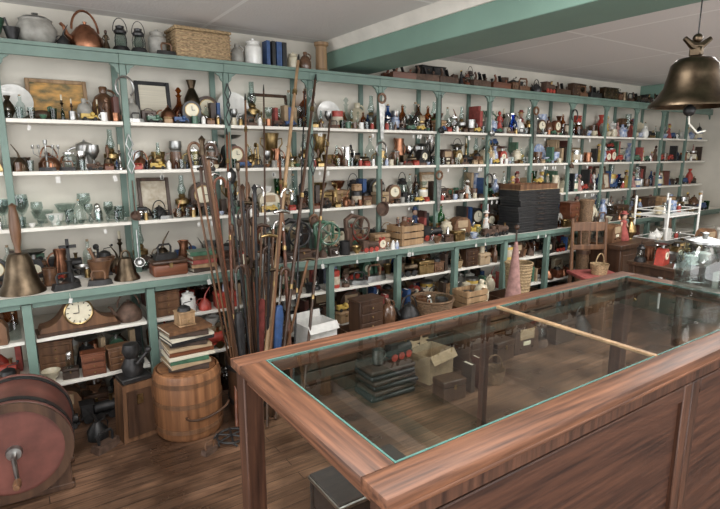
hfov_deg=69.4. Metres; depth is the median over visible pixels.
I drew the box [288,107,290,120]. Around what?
book
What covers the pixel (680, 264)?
iron
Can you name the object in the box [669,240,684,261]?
balance scale
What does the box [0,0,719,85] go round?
ceiling
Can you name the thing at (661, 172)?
picture frame
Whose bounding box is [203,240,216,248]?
mug
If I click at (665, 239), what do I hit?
wire shelf
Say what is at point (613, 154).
alarm clock
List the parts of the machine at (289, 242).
arm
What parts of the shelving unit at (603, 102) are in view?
post, post, shelf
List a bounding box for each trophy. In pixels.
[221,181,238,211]
[260,133,282,166]
[313,134,326,157]
[424,137,434,160]
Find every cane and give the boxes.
[187,141,228,355]
[197,166,235,337]
[198,135,238,356]
[199,155,234,357]
[199,166,231,357]
[204,142,235,356]
[212,173,221,184]
[213,176,233,321]
[227,171,250,353]
[229,223,239,311]
[235,161,253,352]
[237,207,249,354]
[237,218,247,324]
[239,201,254,325]
[240,184,254,352]
[246,206,258,255]
[246,256,256,352]
[250,217,252,353]
[251,184,259,351]
[251,266,259,345]
[252,185,264,346]
[252,260,256,332]
[257,223,269,299]
[261,233,276,329]
[263,247,265,298]
[264,261,266,345]
[265,268,280,317]
[269,209,289,349]
[270,220,284,279]
[272,188,292,348]
[280,266,283,304]
[286,257,314,345]
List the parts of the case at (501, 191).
lid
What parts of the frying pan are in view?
handle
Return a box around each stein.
[164,147,183,168]
[206,148,222,167]
[389,149,399,164]
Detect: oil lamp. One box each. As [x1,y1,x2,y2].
[103,130,118,167]
[132,225,148,256]
[154,153,163,168]
[175,178,189,214]
[248,86,259,117]
[248,147,253,167]
[333,155,339,165]
[457,109,465,131]
[524,113,530,133]
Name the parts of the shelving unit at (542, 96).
post, post, shelf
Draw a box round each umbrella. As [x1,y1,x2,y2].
[234,264,246,355]
[259,246,272,351]
[273,267,290,348]
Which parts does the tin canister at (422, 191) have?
lid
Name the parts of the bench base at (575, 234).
post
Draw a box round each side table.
[627,252,719,346]
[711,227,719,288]
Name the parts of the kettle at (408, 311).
lid, handle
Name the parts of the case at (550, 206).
lid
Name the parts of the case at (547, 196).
lid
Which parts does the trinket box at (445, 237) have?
lid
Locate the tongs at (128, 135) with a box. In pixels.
[125,134,134,173]
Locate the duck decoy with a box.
[26,106,51,118]
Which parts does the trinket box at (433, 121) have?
lid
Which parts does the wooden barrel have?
lid, handle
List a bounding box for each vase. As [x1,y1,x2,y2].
[3,95,15,117]
[184,80,201,109]
[273,178,282,193]
[473,173,478,187]
[491,179,498,193]
[493,146,497,159]
[508,115,517,130]
[596,115,603,135]
[598,200,606,217]
[615,174,621,187]
[624,143,631,161]
[626,217,636,238]
[685,169,692,183]
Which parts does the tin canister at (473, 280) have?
lid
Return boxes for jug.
[77,98,92,120]
[92,86,116,119]
[128,98,140,118]
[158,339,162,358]
[230,43,243,61]
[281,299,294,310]
[293,271,299,283]
[299,52,310,68]
[349,103,365,128]
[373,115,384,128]
[383,298,395,323]
[399,216,412,239]
[458,273,464,286]
[474,279,488,302]
[482,117,486,132]
[486,274,494,291]
[496,244,499,255]
[517,119,523,132]
[546,120,552,130]
[593,204,597,216]
[618,124,626,136]
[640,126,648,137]
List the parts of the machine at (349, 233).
arm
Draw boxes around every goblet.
[76,151,86,169]
[86,145,98,169]
[169,141,181,149]
[205,141,217,150]
[230,109,237,116]
[265,151,270,163]
[324,111,332,123]
[391,110,399,116]
[405,146,412,155]
[413,146,420,154]
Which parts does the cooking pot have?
lid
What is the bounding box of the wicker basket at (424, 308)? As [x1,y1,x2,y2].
[410,291,454,315]
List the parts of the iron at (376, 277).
handle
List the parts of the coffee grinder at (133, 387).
panel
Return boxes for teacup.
[469,232,478,238]
[591,131,597,135]
[653,207,664,214]
[685,254,698,264]
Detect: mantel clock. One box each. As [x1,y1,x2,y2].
[0,259,5,281]
[35,301,120,338]
[180,101,201,123]
[188,182,208,206]
[199,96,221,124]
[225,146,244,167]
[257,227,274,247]
[366,178,384,195]
[386,184,400,202]
[472,208,481,223]
[488,213,495,224]
[537,119,546,134]
[551,120,560,134]
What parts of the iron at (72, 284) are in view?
handle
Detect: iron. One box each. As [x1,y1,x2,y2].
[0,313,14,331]
[39,161,56,170]
[51,271,81,291]
[59,161,76,170]
[73,269,84,278]
[87,270,112,286]
[90,427,120,455]
[108,376,114,392]
[130,112,144,121]
[153,243,177,260]
[157,42,175,54]
[159,210,172,218]
[190,160,202,168]
[201,439,217,456]
[247,117,257,125]
[253,159,263,167]
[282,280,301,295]
[323,200,330,208]
[327,159,334,166]
[330,120,338,127]
[349,271,368,284]
[362,264,385,282]
[397,123,405,129]
[446,188,452,198]
[518,78,529,90]
[539,238,543,249]
[579,85,587,96]
[599,212,608,221]
[627,93,633,100]
[672,255,685,267]
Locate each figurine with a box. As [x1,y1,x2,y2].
[102,30,109,48]
[102,97,111,120]
[459,70,463,83]
[497,111,502,129]
[546,173,549,182]
[616,122,619,136]
[652,145,657,160]
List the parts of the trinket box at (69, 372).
lid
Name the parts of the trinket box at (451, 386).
lid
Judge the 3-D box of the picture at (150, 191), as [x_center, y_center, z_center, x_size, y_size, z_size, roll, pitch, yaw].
[-1.408,-0.395,3.559,0.165,0.215,0.040,-7,13,-33]
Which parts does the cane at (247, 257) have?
handle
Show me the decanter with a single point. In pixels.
(178, 106)
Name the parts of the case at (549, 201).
lid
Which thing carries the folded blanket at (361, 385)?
on the folded blanket at (370, 398)
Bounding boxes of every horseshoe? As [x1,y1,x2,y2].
[114,75,134,95]
[376,141,386,155]
[485,173,492,185]
[571,109,577,120]
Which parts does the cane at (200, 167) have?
handle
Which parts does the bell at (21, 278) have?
handle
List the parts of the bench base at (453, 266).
post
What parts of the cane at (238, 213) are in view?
handle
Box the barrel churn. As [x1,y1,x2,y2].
[0,374,75,506]
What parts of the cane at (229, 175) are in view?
handle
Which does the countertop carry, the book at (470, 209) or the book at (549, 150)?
the book at (470, 209)
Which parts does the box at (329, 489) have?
leg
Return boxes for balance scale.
[22,248,45,277]
[74,334,97,368]
[104,328,126,344]
[218,135,240,167]
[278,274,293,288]
[301,218,308,227]
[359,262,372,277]
[408,278,421,292]
[415,143,429,164]
[451,144,463,163]
[494,209,498,222]
[497,146,507,163]
[542,237,554,252]
[654,240,673,265]
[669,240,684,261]
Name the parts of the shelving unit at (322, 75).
post, post, shelf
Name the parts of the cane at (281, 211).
handle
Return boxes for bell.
[0,203,46,296]
[103,145,115,169]
[114,250,140,281]
[245,182,251,201]
[316,148,320,166]
[647,0,719,133]
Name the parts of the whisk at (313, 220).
handle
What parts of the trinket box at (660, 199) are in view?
lid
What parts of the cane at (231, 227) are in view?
handle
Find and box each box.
[62,364,79,379]
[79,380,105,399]
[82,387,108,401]
[103,163,113,169]
[134,163,142,169]
[148,256,187,276]
[155,288,179,317]
[163,116,172,122]
[194,202,210,215]
[206,118,214,123]
[209,322,223,331]
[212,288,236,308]
[225,256,237,269]
[278,194,289,206]
[288,205,295,210]
[291,308,339,343]
[292,247,310,260]
[307,444,405,508]
[313,122,318,127]
[314,203,319,208]
[317,161,323,166]
[320,191,331,205]
[326,189,349,204]
[334,202,340,207]
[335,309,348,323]
[351,184,361,190]
[354,229,363,236]
[363,161,369,165]
[364,200,370,205]
[369,232,389,246]
[371,191,388,203]
[394,198,400,203]
[407,336,457,384]
[412,160,418,164]
[414,258,433,274]
[418,115,424,120]
[432,120,445,130]
[432,371,466,402]
[441,233,453,241]
[449,229,464,241]
[478,252,490,265]
[492,334,514,362]
[539,313,576,344]
[560,218,570,226]
[573,115,581,121]
[593,217,599,221]
[606,204,628,215]
[608,214,617,220]
[618,118,626,124]
[655,195,675,205]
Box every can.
[0,354,8,363]
[10,144,29,170]
[56,25,69,44]
[81,333,98,347]
[86,409,108,442]
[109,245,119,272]
[151,231,168,253]
[173,200,182,216]
[196,287,211,310]
[247,144,260,165]
[273,247,282,263]
[286,146,298,166]
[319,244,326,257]
[342,189,349,205]
[451,109,462,131]
[488,245,493,257]
[526,243,533,255]
[562,262,567,275]
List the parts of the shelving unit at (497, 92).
post, post, shelf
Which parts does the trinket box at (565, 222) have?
lid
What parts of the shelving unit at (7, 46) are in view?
post, shelf, shelf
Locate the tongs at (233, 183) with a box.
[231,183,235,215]
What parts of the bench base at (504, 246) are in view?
post, post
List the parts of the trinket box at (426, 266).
lid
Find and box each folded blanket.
[354,366,414,381]
[355,355,415,376]
[355,386,414,402]
[356,371,415,387]
[357,381,415,397]
[358,375,417,390]
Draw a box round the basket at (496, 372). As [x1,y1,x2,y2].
[488,354,505,384]
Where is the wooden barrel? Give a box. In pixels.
[151,356,229,441]
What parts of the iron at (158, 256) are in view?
handle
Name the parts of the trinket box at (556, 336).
lid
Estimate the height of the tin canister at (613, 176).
0.172 m
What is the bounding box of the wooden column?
[314,41,328,70]
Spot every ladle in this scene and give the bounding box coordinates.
[130,180,140,220]
[134,229,144,266]
[438,95,444,133]
[489,101,494,135]
[569,144,573,167]
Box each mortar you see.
[2,17,19,38]
[87,247,111,278]
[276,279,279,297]
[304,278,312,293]
[322,147,333,163]
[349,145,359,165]
[383,259,392,273]
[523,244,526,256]
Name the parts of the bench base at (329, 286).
post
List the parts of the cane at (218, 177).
handle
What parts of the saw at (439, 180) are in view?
handle, blade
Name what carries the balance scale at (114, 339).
on the bench base at (30, 322)
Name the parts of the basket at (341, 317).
lid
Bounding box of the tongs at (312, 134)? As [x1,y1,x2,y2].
[310,134,315,174]
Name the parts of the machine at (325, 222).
arm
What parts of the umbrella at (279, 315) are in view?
handle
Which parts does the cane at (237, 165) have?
handle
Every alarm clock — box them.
[378,237,385,249]
[605,151,610,161]
[610,149,615,161]
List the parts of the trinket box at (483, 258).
lid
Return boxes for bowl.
[0,17,3,33]
[2,26,19,38]
[10,157,30,165]
[41,367,60,380]
[45,213,63,224]
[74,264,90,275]
[85,378,102,392]
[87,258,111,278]
[130,211,140,220]
[134,257,144,266]
[204,314,218,325]
[263,186,271,191]
[314,182,326,190]
[322,154,333,163]
[331,180,344,189]
[351,245,361,252]
[408,257,419,262]
[419,254,427,259]
[432,236,441,242]
[438,127,444,133]
[450,259,462,268]
[669,251,679,262]
[693,251,711,262]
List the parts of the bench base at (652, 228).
post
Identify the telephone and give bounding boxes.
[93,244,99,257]
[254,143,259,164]
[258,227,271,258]
[332,181,341,206]
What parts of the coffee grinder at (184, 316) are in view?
drawer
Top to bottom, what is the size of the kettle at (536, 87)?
0.130 m
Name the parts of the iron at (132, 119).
handle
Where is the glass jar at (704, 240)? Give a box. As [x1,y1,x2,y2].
[672,232,719,291]
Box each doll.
[411,206,418,222]
[464,180,470,197]
[482,210,489,228]
[514,171,519,182]
[518,110,525,131]
[539,169,543,177]
[578,175,581,190]
[587,166,593,182]
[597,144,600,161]
[620,211,628,240]
[624,170,628,187]
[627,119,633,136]
[632,172,635,186]
[634,167,639,176]
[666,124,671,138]
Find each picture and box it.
[138,85,166,115]
[140,181,167,212]
[422,174,433,186]
[596,168,603,183]
[604,174,608,186]
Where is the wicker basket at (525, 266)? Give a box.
[504,259,533,293]
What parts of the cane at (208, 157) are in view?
handle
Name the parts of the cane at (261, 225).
handle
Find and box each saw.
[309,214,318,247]
[377,93,386,138]
[435,170,442,210]
[533,106,539,143]
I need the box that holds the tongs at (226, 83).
[224,83,231,125]
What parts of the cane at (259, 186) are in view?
handle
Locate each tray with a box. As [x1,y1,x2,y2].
[500,182,557,190]
[500,187,557,190]
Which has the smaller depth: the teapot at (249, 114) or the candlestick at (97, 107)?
the candlestick at (97, 107)
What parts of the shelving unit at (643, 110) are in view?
post, post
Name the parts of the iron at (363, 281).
handle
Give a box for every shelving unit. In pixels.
[0,38,131,251]
[0,171,9,233]
[110,50,227,271]
[208,60,309,247]
[290,69,379,248]
[358,76,439,232]
[414,82,491,226]
[463,87,535,224]
[506,92,574,194]
[544,96,608,200]
[576,99,639,210]
[606,102,665,204]
[633,109,687,195]
[657,109,712,196]
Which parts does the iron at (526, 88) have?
handle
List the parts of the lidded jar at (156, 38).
lid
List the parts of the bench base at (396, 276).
post, post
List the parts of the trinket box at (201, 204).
lid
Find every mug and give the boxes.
[13,162,24,171]
[38,267,57,286]
[68,111,78,119]
[98,112,107,120]
[112,113,121,120]
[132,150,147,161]
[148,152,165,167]
[182,150,201,167]
[191,116,199,123]
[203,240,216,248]
[230,117,236,124]
[265,119,270,125]
[272,160,278,166]
[327,220,336,230]
[337,240,349,255]
[342,160,347,165]
[343,200,347,206]
[345,122,350,128]
[349,200,354,205]
[352,122,356,128]
[358,199,362,205]
[359,122,363,128]
[371,151,385,165]
[372,347,385,364]
[389,159,393,165]
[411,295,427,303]
[435,296,447,302]
[466,119,477,127]
[469,188,477,197]
[479,246,484,252]
[498,77,508,82]
[533,152,542,162]
[553,152,559,162]
[583,152,591,161]
[588,125,597,134]
[610,129,617,136]
[621,92,627,100]
[642,246,655,260]
[643,179,649,185]
[655,131,659,137]
[661,153,667,160]
[662,228,672,239]
[666,200,676,211]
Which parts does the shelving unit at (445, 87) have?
post, post, shelf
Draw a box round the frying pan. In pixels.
[376,179,388,215]
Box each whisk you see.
[226,132,236,183]
[310,175,317,228]
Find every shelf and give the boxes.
[0,318,24,348]
[20,360,28,373]
[33,303,146,342]
[38,355,150,385]
[140,298,242,321]
[143,329,228,361]
[241,280,325,305]
[316,277,393,291]
[378,270,450,280]
[431,255,499,270]
[486,274,540,289]
[487,250,542,261]
[534,242,575,255]
[537,274,573,281]
[563,260,575,269]
[634,231,694,244]
[636,205,698,217]
[639,226,692,232]
[660,222,714,229]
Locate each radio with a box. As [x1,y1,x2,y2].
[0,318,9,345]
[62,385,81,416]
[64,383,79,389]
[257,192,279,211]
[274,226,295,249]
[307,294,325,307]
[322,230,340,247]
[335,289,360,304]
[440,149,452,164]
[449,216,470,236]
[479,150,494,163]
[483,145,500,151]
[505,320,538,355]
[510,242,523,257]
[550,256,563,268]
[603,223,621,242]
[695,228,716,245]
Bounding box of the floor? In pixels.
[0,273,719,508]
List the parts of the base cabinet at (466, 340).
drawer, drawer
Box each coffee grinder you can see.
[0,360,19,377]
[95,244,114,262]
[114,341,156,443]
[173,298,196,327]
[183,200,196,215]
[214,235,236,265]
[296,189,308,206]
[362,188,371,204]
[379,284,392,294]
[432,252,444,272]
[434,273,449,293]
[473,150,482,159]
[509,77,518,89]
[525,239,539,250]
[552,263,563,277]
[618,89,623,99]
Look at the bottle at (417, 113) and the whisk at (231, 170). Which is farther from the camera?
the bottle at (417, 113)
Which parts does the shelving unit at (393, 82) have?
post, post, shelf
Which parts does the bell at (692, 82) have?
pull cord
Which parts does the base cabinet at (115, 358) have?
drawer, drawer, drawer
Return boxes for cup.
[265,133,278,162]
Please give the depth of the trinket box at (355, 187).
4.26 m
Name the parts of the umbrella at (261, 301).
handle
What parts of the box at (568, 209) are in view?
drawer, drawer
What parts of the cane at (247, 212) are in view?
handle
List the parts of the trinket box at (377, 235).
lid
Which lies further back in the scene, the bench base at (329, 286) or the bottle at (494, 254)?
the bottle at (494, 254)
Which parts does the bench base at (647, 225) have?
post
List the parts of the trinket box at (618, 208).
lid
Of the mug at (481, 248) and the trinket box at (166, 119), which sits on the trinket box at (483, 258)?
the mug at (481, 248)
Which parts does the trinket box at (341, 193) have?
lid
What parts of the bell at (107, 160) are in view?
handle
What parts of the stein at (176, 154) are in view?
lid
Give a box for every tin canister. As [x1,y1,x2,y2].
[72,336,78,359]
[331,111,342,127]
[334,269,339,288]
[352,191,361,204]
[378,260,385,270]
[417,121,424,125]
[418,187,427,196]
[420,279,432,290]
[466,276,478,284]
[507,243,513,259]
[571,150,580,161]
[574,179,578,190]
[611,174,615,187]
[634,177,640,186]
[658,175,662,185]
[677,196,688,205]
[688,151,696,160]
[695,130,702,138]
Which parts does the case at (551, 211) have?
lid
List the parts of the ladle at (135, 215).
handle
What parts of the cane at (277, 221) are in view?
handle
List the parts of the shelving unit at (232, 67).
post, post, shelf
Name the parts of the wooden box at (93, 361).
drawer, drawer, drawer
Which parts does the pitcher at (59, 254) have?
handle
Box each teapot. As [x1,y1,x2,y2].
[66,139,96,169]
[157,105,179,122]
[236,109,257,124]
[650,228,662,238]
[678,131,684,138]
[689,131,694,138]
[689,195,698,204]
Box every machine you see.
[281,218,310,257]
[313,220,339,252]
[338,213,369,251]
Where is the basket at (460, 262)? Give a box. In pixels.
[450,254,462,268]
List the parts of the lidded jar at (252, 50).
lid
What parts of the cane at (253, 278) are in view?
handle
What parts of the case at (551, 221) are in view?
lid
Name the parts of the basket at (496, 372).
handle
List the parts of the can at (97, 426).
spout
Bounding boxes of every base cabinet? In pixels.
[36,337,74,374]
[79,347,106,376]
[104,341,128,370]
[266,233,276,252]
[347,293,383,330]
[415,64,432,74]
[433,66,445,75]
[452,322,495,369]
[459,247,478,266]
[535,257,551,274]
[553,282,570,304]
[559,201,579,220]
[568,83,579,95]
[580,84,586,92]
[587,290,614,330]
[588,237,655,310]
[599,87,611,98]
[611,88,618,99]
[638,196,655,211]
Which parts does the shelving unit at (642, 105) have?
post, post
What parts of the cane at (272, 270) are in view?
handle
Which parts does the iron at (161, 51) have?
handle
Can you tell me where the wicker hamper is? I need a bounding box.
[164,24,231,60]
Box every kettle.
[38,145,64,169]
[59,10,103,47]
[108,294,141,322]
[133,150,152,168]
[147,200,166,218]
[395,295,418,320]
[530,79,541,91]
[540,265,553,279]
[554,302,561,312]
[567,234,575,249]
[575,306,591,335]
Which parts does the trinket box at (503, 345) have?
lid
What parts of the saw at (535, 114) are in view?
blade, handle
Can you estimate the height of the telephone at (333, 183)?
0.199 m
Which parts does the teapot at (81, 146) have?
handle, lid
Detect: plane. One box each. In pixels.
[381,69,404,76]
[390,67,415,78]
[416,65,438,81]
[439,68,458,83]
[470,72,490,86]
[477,72,492,81]
[491,74,510,88]
[555,82,570,94]
[587,86,601,97]
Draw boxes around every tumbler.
[49,108,56,118]
[232,159,236,167]
[297,118,302,126]
[339,120,344,127]
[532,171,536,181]
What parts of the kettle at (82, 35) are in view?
spout, lid, handle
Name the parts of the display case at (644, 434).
leg, rail, leg, rail, leg, rail, moulding, door rail, sliding door, leg, rail, sliding door, door rail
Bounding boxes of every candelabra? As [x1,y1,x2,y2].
[31,140,59,166]
[276,191,293,208]
[680,242,689,258]
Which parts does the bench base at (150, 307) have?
post, post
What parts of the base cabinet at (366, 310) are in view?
drawer, drawer, drawer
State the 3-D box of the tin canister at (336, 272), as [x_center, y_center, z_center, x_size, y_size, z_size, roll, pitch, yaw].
[-0.204,0.183,3.989,0.099,0.137,0.098,-4,12,-18]
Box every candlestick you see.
[59,94,67,119]
[96,99,100,120]
[117,231,122,256]
[118,144,124,169]
[299,147,301,166]
[464,138,467,154]
[502,108,504,126]
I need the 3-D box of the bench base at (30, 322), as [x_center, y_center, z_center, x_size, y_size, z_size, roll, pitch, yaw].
[-1.704,0.588,3.252,0.634,0.805,0.555,-7,13,-33]
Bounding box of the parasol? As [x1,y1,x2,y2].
[505,225,520,321]
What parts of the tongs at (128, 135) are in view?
arm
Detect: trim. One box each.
[324,0,494,52]
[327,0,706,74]
[640,84,663,98]
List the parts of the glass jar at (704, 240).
lid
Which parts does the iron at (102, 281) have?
handle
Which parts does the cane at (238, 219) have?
handle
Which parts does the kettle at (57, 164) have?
handle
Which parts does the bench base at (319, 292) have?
post, post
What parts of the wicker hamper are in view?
lid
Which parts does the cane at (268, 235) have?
handle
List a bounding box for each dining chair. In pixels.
[563,218,614,318]
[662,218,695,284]
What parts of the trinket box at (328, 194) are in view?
lid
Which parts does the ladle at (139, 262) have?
handle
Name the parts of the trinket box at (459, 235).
lid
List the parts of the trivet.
leg, leg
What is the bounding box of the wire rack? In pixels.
[633,193,701,308]
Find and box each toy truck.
[30,252,44,259]
[58,272,63,280]
[80,112,97,120]
[86,162,103,169]
[146,115,162,122]
[150,161,164,168]
[173,115,188,122]
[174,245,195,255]
[239,161,251,167]
[266,205,277,211]
[272,119,284,126]
[284,120,296,126]
[296,203,307,209]
[323,197,331,204]
[336,302,348,311]
[406,124,416,130]
[414,196,424,201]
[416,125,425,130]
[449,187,458,194]
[471,224,481,234]
[474,127,481,132]
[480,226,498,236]
[490,138,498,144]
[492,159,499,163]
[534,177,543,181]
[581,184,588,190]
[607,143,614,147]
[610,182,617,188]
[614,155,623,161]
[633,96,641,101]
[634,155,640,161]
[639,97,648,102]
[668,155,673,160]
[697,202,706,209]
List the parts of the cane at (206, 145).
handle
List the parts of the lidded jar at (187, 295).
lid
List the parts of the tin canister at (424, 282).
lid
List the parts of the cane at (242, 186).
handle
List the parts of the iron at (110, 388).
handle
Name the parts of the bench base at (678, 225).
post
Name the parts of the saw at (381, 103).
handle, blade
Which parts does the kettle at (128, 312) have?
spout, lid, handle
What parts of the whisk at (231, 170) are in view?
handle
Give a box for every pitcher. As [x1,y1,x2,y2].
[46,248,69,278]
[177,239,191,263]
[271,148,284,166]
[341,146,354,165]
[394,138,404,164]
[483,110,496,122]
[506,113,518,126]
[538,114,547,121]
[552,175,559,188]
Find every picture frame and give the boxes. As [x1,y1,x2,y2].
[24,78,87,119]
[133,80,171,122]
[136,177,171,215]
[249,93,287,125]
[419,172,433,186]
[594,166,605,183]
[602,173,609,188]
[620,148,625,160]
[660,171,663,184]
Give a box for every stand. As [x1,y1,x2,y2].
[225,341,273,419]
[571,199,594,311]
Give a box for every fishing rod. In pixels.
[263,84,268,426]
[292,85,305,379]
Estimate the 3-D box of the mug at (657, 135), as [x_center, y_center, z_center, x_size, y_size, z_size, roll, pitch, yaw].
[3.860,-1.549,6.739,0.070,0.088,0.086,7,13,33]
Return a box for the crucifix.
[58,239,80,282]
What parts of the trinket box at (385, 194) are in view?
lid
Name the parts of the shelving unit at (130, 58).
post, post, shelf, shelf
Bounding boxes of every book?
[14,346,23,370]
[97,334,106,362]
[110,97,119,118]
[127,327,135,341]
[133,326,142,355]
[141,293,145,305]
[157,316,211,336]
[158,334,213,346]
[159,328,213,343]
[160,349,214,362]
[161,339,211,353]
[161,356,210,370]
[163,344,213,357]
[168,362,208,372]
[169,328,208,339]
[169,339,207,347]
[169,354,208,365]
[187,248,215,256]
[187,254,217,260]
[187,258,216,264]
[188,262,216,268]
[188,266,217,272]
[208,103,215,123]
[216,103,220,122]
[219,199,226,213]
[219,351,225,366]
[234,282,240,303]
[262,40,270,64]
[270,41,275,64]
[271,108,277,125]
[275,41,281,65]
[280,105,287,126]
[282,42,286,66]
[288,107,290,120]
[294,107,296,122]
[300,227,307,247]
[300,270,308,286]
[300,298,308,311]
[309,269,313,281]
[314,185,319,202]
[316,268,322,283]
[356,178,366,192]
[368,286,376,293]
[371,261,377,273]
[381,293,388,302]
[402,288,410,304]
[417,210,426,224]
[419,217,426,224]
[428,181,433,200]
[438,281,445,292]
[439,253,447,270]
[456,206,466,216]
[461,360,475,392]
[464,172,473,189]
[468,207,472,224]
[469,106,480,118]
[470,269,478,276]
[472,354,479,387]
[474,111,482,132]
[476,178,483,194]
[478,275,485,283]
[495,271,498,288]
[509,142,518,153]
[520,177,526,182]
[532,266,534,281]
[534,268,537,281]
[546,147,553,162]
[547,140,557,151]
[548,171,557,182]
[550,239,555,252]
[556,148,563,162]
[557,235,563,242]
[559,141,567,146]
[559,147,566,162]
[561,236,567,250]
[569,173,574,190]
[581,169,590,183]
[591,149,597,161]
[606,171,611,183]
[610,141,619,161]
[634,225,639,236]
[635,147,643,160]
[635,169,643,178]
[636,166,645,178]
[664,171,669,184]
[669,146,677,160]
[695,147,702,160]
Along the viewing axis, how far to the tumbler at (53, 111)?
2.96 m
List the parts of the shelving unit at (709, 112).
post, post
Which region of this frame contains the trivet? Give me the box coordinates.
[213,427,239,446]
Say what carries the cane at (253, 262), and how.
in the stand at (231, 373)
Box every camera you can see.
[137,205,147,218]
[140,108,156,122]
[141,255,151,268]
[286,251,292,261]
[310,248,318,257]
[327,246,338,256]
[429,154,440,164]
[455,189,464,198]
[582,129,587,135]
[585,182,594,189]
[645,96,654,102]
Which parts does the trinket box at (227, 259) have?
lid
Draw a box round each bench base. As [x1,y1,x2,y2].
[0,305,28,373]
[21,289,150,385]
[130,275,245,372]
[220,264,327,340]
[299,255,395,324]
[359,247,453,309]
[431,240,503,294]
[461,235,546,289]
[534,231,577,288]
[538,237,576,288]
[572,221,646,281]
[639,214,697,278]
[639,218,673,254]
[655,212,718,236]
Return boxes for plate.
[1,84,33,117]
[217,92,248,124]
[317,101,339,127]
[534,144,545,156]
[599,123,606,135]
[637,122,643,132]
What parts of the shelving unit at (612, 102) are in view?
post, post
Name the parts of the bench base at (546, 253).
post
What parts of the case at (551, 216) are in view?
lid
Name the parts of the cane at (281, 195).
handle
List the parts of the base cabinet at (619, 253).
drawer, drawer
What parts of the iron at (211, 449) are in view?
handle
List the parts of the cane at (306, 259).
handle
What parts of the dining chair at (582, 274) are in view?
leg, leg, rail, rail, seat, leg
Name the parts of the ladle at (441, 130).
handle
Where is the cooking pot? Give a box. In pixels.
[15,13,56,42]
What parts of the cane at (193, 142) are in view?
handle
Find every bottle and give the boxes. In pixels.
[61,107,64,119]
[146,328,148,344]
[220,313,225,335]
[299,89,306,126]
[343,111,346,127]
[360,112,365,128]
[366,113,369,128]
[384,104,391,129]
[391,258,393,272]
[393,217,399,239]
[399,104,405,127]
[412,175,418,196]
[413,104,422,130]
[424,106,431,130]
[438,204,444,223]
[492,245,497,262]
[561,114,565,134]
[568,174,570,191]
[648,170,652,185]
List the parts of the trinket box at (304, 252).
lid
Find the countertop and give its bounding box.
[0,207,719,307]
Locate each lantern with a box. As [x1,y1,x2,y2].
[112,18,129,50]
[131,21,147,52]
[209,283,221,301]
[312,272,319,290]
[333,148,342,165]
[341,269,349,287]
[347,173,357,199]
[397,172,407,190]
[452,138,461,150]
[464,71,469,84]
[467,66,473,82]
[534,311,547,347]
[634,240,645,261]
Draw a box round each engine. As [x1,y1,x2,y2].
[0,358,17,370]
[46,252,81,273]
[73,409,79,428]
[78,393,114,423]
[179,287,194,304]
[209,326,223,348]
[238,200,259,211]
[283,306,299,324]
[318,301,338,315]
[341,264,359,280]
[351,154,369,165]
[359,238,379,252]
[380,291,392,303]
[385,340,412,361]
[392,259,417,277]
[400,154,415,164]
[401,190,415,201]
[422,223,441,240]
[463,154,473,163]
[493,223,508,235]
[540,81,555,92]
[555,240,564,251]
[637,208,648,216]
[648,130,655,137]
[657,244,671,250]
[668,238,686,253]
[678,235,695,251]
[684,203,693,211]
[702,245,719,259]
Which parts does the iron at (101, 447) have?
handle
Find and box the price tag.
[55,173,60,182]
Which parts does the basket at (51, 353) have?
drawer, drawer, drawer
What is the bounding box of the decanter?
[172,87,181,122]
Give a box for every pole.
[225,128,238,426]
[244,94,250,353]
[263,54,299,403]
[273,74,316,418]
[278,154,292,378]
[302,113,330,389]
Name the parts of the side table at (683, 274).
leg, leg, leg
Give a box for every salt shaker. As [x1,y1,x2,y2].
[65,351,71,366]
[84,266,90,277]
[93,203,102,219]
[143,210,148,219]
[166,159,171,168]
[191,207,195,216]
[201,115,205,123]
[215,114,220,124]
[238,116,242,124]
[258,116,261,125]
[385,121,388,129]
[391,240,394,248]
[395,240,398,248]
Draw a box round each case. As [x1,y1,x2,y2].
[231,271,719,508]
[497,219,557,227]
[498,204,558,211]
[499,188,559,195]
[499,194,560,201]
[499,209,559,217]
[499,214,558,222]
[500,199,559,206]
[508,224,557,232]
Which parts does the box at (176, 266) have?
lid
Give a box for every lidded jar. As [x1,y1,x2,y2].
[2,311,18,325]
[62,150,74,153]
[148,29,166,52]
[180,290,195,310]
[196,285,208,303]
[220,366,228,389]
[244,38,261,63]
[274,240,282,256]
[287,52,296,66]
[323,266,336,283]
[390,116,399,129]
[440,220,451,233]
[461,281,469,286]
[464,272,474,280]
[492,120,496,128]
[512,149,520,161]
[559,180,564,191]
[573,122,582,135]
[608,121,616,130]
[648,232,655,238]
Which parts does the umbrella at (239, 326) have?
handle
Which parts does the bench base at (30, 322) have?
post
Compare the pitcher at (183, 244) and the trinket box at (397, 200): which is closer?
the pitcher at (183, 244)
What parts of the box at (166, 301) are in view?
drawer, drawer, drawer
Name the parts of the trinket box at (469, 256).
drawer, drawer, drawer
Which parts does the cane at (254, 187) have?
handle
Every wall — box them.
[0,2,691,386]
[678,108,719,245]
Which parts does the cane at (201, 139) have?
handle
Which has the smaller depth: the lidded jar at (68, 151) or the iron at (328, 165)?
the lidded jar at (68, 151)
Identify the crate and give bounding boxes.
[281,342,357,397]
[337,318,419,381]
[387,223,423,246]
[396,308,468,346]
[440,300,509,344]
[452,284,487,307]
[488,287,555,327]

